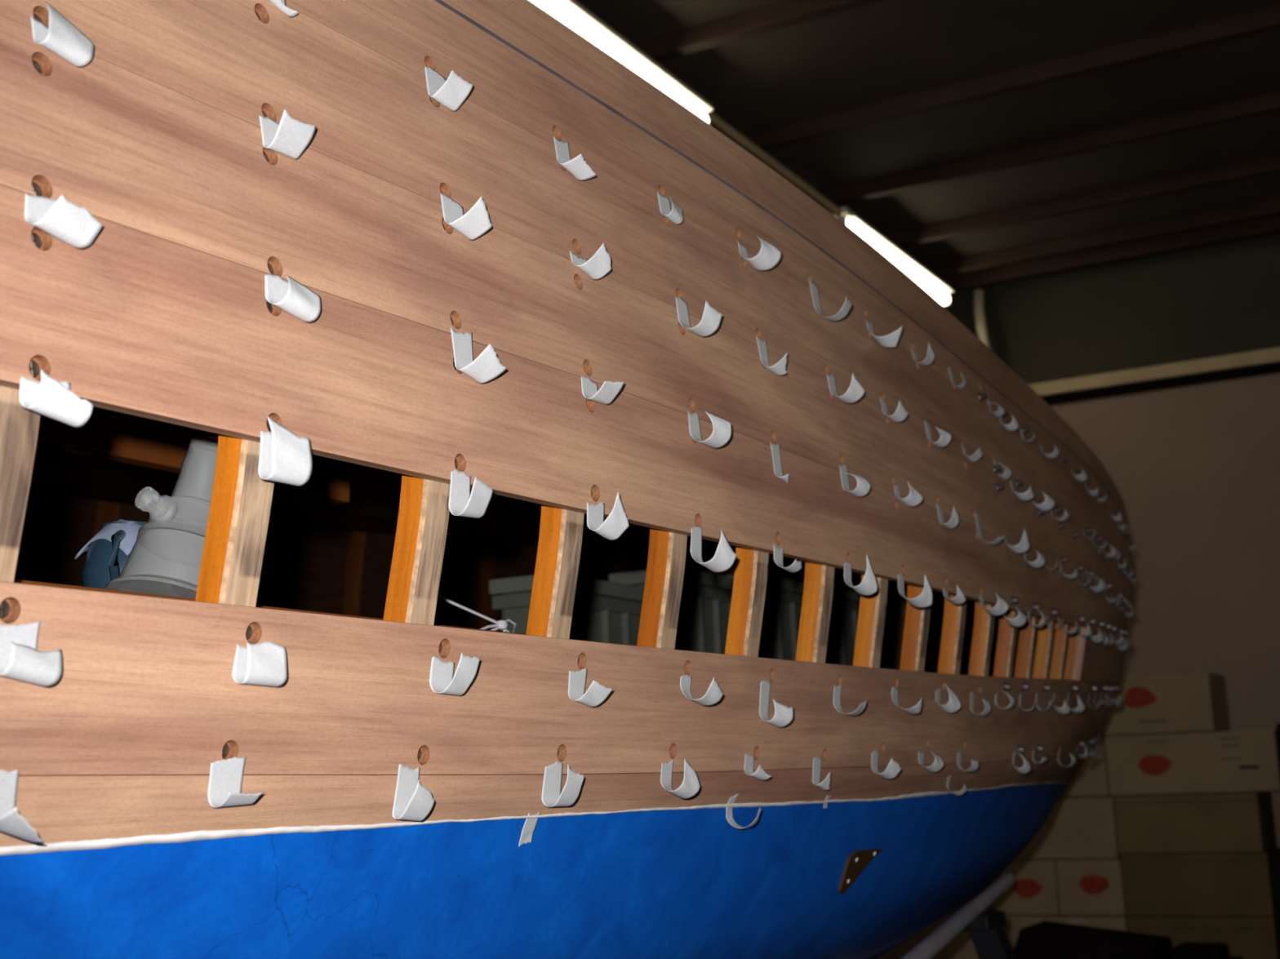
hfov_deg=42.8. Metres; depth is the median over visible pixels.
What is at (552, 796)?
tab
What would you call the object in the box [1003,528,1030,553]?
tab
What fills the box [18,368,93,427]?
tab
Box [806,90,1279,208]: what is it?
ceiling beam
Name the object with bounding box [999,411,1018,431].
tab
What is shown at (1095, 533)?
tab
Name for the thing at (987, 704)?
tab
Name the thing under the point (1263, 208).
ceiling beam
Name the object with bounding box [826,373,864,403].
tab
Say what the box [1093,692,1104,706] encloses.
tab
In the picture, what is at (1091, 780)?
carton
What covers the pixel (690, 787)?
tab
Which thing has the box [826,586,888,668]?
plastic crate
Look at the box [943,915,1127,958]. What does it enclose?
carton
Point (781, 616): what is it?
plastic crate
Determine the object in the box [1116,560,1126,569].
tab
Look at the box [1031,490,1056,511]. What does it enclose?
tab
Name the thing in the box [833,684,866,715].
tab
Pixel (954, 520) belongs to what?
tab
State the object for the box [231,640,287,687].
tab
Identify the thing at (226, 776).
tab
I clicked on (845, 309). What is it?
tab
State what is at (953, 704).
tab
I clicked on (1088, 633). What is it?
tab
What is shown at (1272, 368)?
ceiling beam
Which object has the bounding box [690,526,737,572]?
tab
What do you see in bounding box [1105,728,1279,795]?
carton
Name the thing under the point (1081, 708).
tab
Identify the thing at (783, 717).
tab
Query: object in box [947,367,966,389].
tab
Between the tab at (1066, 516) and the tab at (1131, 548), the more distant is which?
the tab at (1131, 548)
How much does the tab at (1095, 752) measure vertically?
0.038 m
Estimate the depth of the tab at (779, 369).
1.86 m
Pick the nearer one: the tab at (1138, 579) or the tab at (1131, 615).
the tab at (1131, 615)
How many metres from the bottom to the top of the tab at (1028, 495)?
0.038 m
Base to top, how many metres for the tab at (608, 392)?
0.024 m
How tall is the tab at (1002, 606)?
0.034 m
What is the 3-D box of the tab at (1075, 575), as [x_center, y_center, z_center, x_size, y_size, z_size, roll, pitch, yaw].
[0.859,0.182,3.265,0.034,0.035,0.026,-5,-11,17]
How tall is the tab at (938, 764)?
0.030 m
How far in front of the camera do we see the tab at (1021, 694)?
2.87 m
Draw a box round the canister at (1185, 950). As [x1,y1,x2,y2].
[1170,942,1242,958]
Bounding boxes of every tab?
[0,621,62,687]
[0,769,44,843]
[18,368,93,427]
[23,193,103,248]
[30,0,94,67]
[207,756,264,808]
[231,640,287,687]
[257,415,312,486]
[258,109,316,159]
[264,274,320,322]
[268,0,298,17]
[391,764,435,821]
[424,66,473,111]
[429,653,480,695]
[440,193,492,239]
[448,469,493,518]
[450,327,506,383]
[518,811,541,847]
[541,761,584,807]
[553,136,595,180]
[568,668,613,706]
[569,242,611,279]
[581,376,624,404]
[586,492,629,540]
[657,191,683,224]
[660,758,700,799]
[675,297,722,337]
[680,675,724,706]
[688,410,731,448]
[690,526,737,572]
[725,794,761,828]
[737,235,781,271]
[744,754,772,780]
[755,334,786,375]
[759,680,793,727]
[770,442,789,484]
[773,544,801,572]
[808,279,852,320]
[812,757,831,790]
[822,795,831,809]
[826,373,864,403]
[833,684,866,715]
[839,464,871,497]
[844,554,877,595]
[866,320,902,347]
[871,750,901,779]
[880,397,908,422]
[891,686,921,714]
[893,481,923,506]
[897,573,932,608]
[911,342,935,365]
[918,751,944,772]
[924,422,951,447]
[935,684,960,713]
[937,502,959,528]
[942,585,965,604]
[946,775,966,795]
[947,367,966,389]
[956,751,978,772]
[962,447,982,462]
[969,691,991,716]
[974,512,1004,545]
[979,592,1008,615]
[986,398,1004,417]
[993,457,1011,479]
[995,690,1015,710]
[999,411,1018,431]
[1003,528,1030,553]
[1003,606,1026,627]
[1010,480,1035,501]
[1012,751,1031,774]
[1019,427,1035,442]
[1019,692,1035,711]
[1023,550,1046,568]
[1027,607,1046,627]
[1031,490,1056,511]
[1031,749,1048,764]
[1035,693,1052,711]
[1039,442,1059,458]
[1042,554,1058,569]
[1046,614,1060,628]
[1050,508,1069,522]
[1053,692,1071,714]
[1057,747,1075,767]
[1059,562,1079,579]
[1061,619,1078,635]
[1066,693,1085,713]
[1071,468,1087,482]
[1075,571,1091,586]
[1076,745,1088,759]
[1077,623,1092,637]
[1082,528,1096,539]
[1084,481,1098,497]
[1086,742,1098,756]
[1087,575,1106,592]
[1088,628,1103,643]
[1088,693,1099,708]
[1093,538,1107,549]
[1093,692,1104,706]
[1096,492,1106,502]
[1096,582,1108,592]
[1097,629,1109,644]
[1099,693,1110,704]
[1102,542,1118,558]
[1103,693,1112,706]
[1104,631,1115,645]
[1105,591,1117,604]
[1109,510,1123,522]
[1109,691,1119,706]
[1110,549,1120,559]
[1110,631,1124,645]
[1111,596,1119,606]
[1115,634,1128,651]
[1116,522,1126,531]
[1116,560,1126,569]
[1120,525,1130,534]
[1123,604,1134,617]
[1126,572,1133,577]
[1127,542,1136,551]
[1131,574,1139,582]
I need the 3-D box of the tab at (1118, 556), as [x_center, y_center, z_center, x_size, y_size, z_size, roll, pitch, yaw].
[1.222,0.193,4.202,0.024,0.027,0.028,-8,-12,28]
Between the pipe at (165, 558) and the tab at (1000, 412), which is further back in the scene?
the tab at (1000, 412)
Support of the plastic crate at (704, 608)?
on the wooden boat
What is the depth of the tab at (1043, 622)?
2.88 m
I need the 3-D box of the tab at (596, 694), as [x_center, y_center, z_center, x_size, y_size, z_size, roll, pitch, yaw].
[-0.044,0.183,1.445,0.029,0.035,0.032,-8,-12,28]
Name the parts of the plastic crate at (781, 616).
lid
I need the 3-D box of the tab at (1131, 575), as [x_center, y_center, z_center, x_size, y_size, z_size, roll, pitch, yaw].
[1.432,0.267,4.780,0.023,0.035,0.027,-4,-11,10]
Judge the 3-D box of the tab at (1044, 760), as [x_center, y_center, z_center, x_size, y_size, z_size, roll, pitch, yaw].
[0.743,0.515,3.039,0.026,0.027,0.027,-8,-12,28]
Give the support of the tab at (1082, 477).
attached to the wooden boat
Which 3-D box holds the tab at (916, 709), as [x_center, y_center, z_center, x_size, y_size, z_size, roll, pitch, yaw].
[0.355,0.291,2.158,0.039,0.037,0.027,-7,-11,24]
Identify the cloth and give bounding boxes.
[74,519,146,559]
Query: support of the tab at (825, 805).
attached to the wooden boat
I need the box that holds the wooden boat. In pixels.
[0,0,1134,958]
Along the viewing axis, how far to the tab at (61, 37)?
1.00 m
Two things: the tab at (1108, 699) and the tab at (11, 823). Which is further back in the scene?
the tab at (1108, 699)
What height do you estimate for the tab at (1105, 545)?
0.031 m
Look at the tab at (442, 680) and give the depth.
1.27 m
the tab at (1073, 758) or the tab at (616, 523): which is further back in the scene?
the tab at (1073, 758)
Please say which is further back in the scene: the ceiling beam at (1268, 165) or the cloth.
the ceiling beam at (1268, 165)
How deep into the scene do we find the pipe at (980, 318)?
8.85 m
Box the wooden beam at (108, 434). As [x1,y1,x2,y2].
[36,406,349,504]
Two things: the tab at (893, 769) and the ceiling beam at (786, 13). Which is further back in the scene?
the ceiling beam at (786, 13)
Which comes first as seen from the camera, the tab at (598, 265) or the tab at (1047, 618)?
the tab at (598, 265)
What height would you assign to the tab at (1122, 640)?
0.036 m
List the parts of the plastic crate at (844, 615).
lid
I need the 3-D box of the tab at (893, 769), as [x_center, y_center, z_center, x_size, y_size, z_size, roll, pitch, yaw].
[0.315,0.365,2.093,0.031,0.038,0.029,-8,-12,28]
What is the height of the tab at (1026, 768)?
0.042 m
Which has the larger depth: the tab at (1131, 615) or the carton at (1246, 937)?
the carton at (1246, 937)
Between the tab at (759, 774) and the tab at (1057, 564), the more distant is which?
the tab at (1057, 564)
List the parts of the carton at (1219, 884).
lid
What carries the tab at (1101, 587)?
attached to the wooden boat
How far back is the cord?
1.71 m
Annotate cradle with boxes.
[900,871,1015,958]
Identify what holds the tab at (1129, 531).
attached to the wooden boat
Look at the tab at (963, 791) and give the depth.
2.41 m
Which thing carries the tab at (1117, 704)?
attached to the wooden boat
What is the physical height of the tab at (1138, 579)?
0.030 m
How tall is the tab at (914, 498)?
0.033 m
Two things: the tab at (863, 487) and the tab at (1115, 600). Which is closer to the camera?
the tab at (863, 487)
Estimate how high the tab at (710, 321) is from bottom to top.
0.043 m
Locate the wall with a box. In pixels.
[874,235,1279,958]
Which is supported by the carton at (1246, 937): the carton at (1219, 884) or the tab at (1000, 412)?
the carton at (1219, 884)
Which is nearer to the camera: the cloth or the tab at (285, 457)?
the tab at (285, 457)
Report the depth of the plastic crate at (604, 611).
2.98 m
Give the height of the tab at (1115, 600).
0.040 m
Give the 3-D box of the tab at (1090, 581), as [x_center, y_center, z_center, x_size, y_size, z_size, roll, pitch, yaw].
[0.937,0.207,3.450,0.030,0.035,0.030,-6,-11,22]
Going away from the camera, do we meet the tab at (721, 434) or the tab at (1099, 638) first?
the tab at (721, 434)
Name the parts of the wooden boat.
bronze plate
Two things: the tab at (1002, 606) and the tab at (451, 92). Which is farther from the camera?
the tab at (1002, 606)
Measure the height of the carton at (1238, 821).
0.252 m
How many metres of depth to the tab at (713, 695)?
1.62 m
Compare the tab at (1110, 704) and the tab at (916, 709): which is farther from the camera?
the tab at (1110, 704)
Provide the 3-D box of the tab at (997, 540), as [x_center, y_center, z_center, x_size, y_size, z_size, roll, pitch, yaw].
[0.553,0.075,2.578,0.041,0.054,0.027,-6,-11,21]
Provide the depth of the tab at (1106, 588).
3.79 m
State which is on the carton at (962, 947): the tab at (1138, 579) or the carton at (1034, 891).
the carton at (1034, 891)
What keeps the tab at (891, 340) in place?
attached to the wooden boat
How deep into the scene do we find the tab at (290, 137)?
1.16 m
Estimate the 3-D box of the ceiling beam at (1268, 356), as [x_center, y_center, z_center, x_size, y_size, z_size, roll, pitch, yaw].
[2.975,-0.594,8.355,11.500,0.070,0.050,-8,-12,28]
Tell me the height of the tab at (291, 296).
0.031 m
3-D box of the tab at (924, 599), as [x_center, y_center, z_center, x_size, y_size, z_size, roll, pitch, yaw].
[0.364,0.145,2.157,0.040,0.047,0.029,-8,-12,28]
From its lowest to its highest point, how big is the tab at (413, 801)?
0.044 m
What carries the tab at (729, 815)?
attached to the wooden boat
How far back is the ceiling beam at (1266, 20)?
6.23 m
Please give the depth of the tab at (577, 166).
1.54 m
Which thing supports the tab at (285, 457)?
attached to the wooden boat
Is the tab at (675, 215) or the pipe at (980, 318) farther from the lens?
the pipe at (980, 318)
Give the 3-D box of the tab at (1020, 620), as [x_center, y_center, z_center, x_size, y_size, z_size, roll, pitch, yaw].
[0.618,0.223,2.689,0.048,0.042,0.027,-1,-10,-6]
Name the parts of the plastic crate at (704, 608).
lid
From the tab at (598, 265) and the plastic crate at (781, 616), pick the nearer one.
the tab at (598, 265)
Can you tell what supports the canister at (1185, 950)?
on the floor
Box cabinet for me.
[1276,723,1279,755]
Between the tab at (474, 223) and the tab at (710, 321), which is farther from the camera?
the tab at (710, 321)
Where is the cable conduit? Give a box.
[707,111,843,216]
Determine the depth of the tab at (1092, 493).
3.86 m
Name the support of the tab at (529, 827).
attached to the wooden boat
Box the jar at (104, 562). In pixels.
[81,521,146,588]
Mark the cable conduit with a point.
(715, 120)
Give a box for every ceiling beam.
[631,0,883,62]
[728,4,1279,153]
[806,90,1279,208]
[883,153,1279,247]
[923,196,1279,276]
[941,215,1279,291]
[1027,346,1279,396]
[1040,362,1279,405]
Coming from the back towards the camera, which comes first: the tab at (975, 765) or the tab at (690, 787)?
the tab at (975, 765)
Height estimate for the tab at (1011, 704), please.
0.034 m
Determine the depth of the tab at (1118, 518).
4.40 m
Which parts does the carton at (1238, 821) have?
lid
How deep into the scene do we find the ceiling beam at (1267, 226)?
8.44 m
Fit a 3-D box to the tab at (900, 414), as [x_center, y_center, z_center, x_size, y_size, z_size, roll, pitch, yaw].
[0.347,-0.096,2.226,0.030,0.033,0.028,-8,-12,28]
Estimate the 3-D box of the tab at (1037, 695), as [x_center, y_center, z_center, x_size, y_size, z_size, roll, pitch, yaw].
[0.749,0.412,3.030,0.028,0.033,0.026,-8,-12,28]
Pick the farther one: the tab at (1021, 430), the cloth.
the tab at (1021, 430)
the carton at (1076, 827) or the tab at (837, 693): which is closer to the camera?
the tab at (837, 693)
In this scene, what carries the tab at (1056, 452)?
attached to the wooden boat
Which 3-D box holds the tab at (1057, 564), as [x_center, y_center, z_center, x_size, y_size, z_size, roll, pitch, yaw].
[0.778,0.156,3.089,0.028,0.031,0.026,-8,-12,28]
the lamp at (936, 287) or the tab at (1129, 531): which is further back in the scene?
the lamp at (936, 287)
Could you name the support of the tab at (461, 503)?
attached to the wooden boat
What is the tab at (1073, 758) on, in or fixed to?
attached to the wooden boat
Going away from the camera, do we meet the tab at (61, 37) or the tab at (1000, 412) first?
the tab at (61, 37)
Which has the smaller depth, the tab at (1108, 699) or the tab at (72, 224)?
the tab at (72, 224)
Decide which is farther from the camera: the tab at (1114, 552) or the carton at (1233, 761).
the carton at (1233, 761)
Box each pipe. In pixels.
[105,435,217,598]
[973,288,990,349]
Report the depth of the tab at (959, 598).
2.34 m
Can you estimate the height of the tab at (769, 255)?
0.038 m
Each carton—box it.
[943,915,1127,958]
[991,858,1062,915]
[1014,795,1124,859]
[1056,857,1126,915]
[1062,737,1110,797]
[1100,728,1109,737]
[1103,671,1230,736]
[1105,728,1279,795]
[1113,791,1276,853]
[1120,847,1279,916]
[1125,912,1279,958]
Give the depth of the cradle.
4.18 m
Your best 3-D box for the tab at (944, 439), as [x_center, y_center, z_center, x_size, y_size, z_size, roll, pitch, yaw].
[0.440,-0.068,2.409,0.032,0.038,0.028,-8,-12,28]
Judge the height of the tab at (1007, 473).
0.036 m
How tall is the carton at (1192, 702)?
0.259 m
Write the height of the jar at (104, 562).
0.088 m
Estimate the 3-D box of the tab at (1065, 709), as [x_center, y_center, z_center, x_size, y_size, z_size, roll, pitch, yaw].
[0.833,0.442,3.224,0.038,0.044,0.026,-3,-10,6]
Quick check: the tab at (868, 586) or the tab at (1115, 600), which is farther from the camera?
the tab at (1115, 600)
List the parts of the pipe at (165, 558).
plate, spout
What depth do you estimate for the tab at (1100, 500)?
4.03 m
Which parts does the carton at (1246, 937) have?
lid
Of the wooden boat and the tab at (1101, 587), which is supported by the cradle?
the wooden boat
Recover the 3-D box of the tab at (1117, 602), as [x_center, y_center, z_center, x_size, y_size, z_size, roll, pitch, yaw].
[1.220,0.307,4.191,0.023,0.035,0.024,-3,-10,3]
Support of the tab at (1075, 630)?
attached to the wooden boat
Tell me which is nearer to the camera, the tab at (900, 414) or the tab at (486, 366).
the tab at (486, 366)
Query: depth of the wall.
8.41 m
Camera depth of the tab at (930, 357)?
2.43 m
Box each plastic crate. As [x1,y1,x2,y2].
[488,574,644,645]
[608,568,733,653]
[725,574,827,663]
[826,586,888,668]
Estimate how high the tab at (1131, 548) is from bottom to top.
0.036 m
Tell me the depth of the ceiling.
6.49 m
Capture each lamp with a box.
[528,0,714,124]
[832,206,954,306]
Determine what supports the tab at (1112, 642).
attached to the wooden boat
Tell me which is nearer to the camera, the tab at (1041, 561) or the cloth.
the cloth
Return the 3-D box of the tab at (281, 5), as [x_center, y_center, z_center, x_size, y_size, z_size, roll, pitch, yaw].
[-0.269,-0.358,1.203,0.014,0.024,0.036,-8,-12,28]
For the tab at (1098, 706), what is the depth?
3.79 m
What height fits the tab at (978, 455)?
0.024 m
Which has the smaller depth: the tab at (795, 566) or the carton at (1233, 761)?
the tab at (795, 566)
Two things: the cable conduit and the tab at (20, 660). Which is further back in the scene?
the cable conduit
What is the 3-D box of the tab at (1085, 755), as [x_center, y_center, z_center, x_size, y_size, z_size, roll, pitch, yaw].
[1.020,0.628,3.767,0.026,0.032,0.027,-5,-11,16]
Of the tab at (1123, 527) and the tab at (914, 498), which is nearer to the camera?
the tab at (914, 498)
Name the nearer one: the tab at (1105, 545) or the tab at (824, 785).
the tab at (824, 785)
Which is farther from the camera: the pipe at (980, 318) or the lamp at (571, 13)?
the pipe at (980, 318)
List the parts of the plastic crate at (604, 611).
lid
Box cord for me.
[437,595,516,632]
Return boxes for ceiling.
[575,0,1279,293]
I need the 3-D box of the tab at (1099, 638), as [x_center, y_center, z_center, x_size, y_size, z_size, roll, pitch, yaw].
[1.002,0.340,3.594,0.039,0.040,0.025,-2,-10,1]
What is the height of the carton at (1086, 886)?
0.245 m
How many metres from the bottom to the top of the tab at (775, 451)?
0.048 m
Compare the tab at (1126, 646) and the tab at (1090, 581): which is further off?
the tab at (1126, 646)
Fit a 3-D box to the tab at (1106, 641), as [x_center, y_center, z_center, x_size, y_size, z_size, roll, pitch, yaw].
[1.079,0.366,3.810,0.023,0.039,0.033,-8,-12,28]

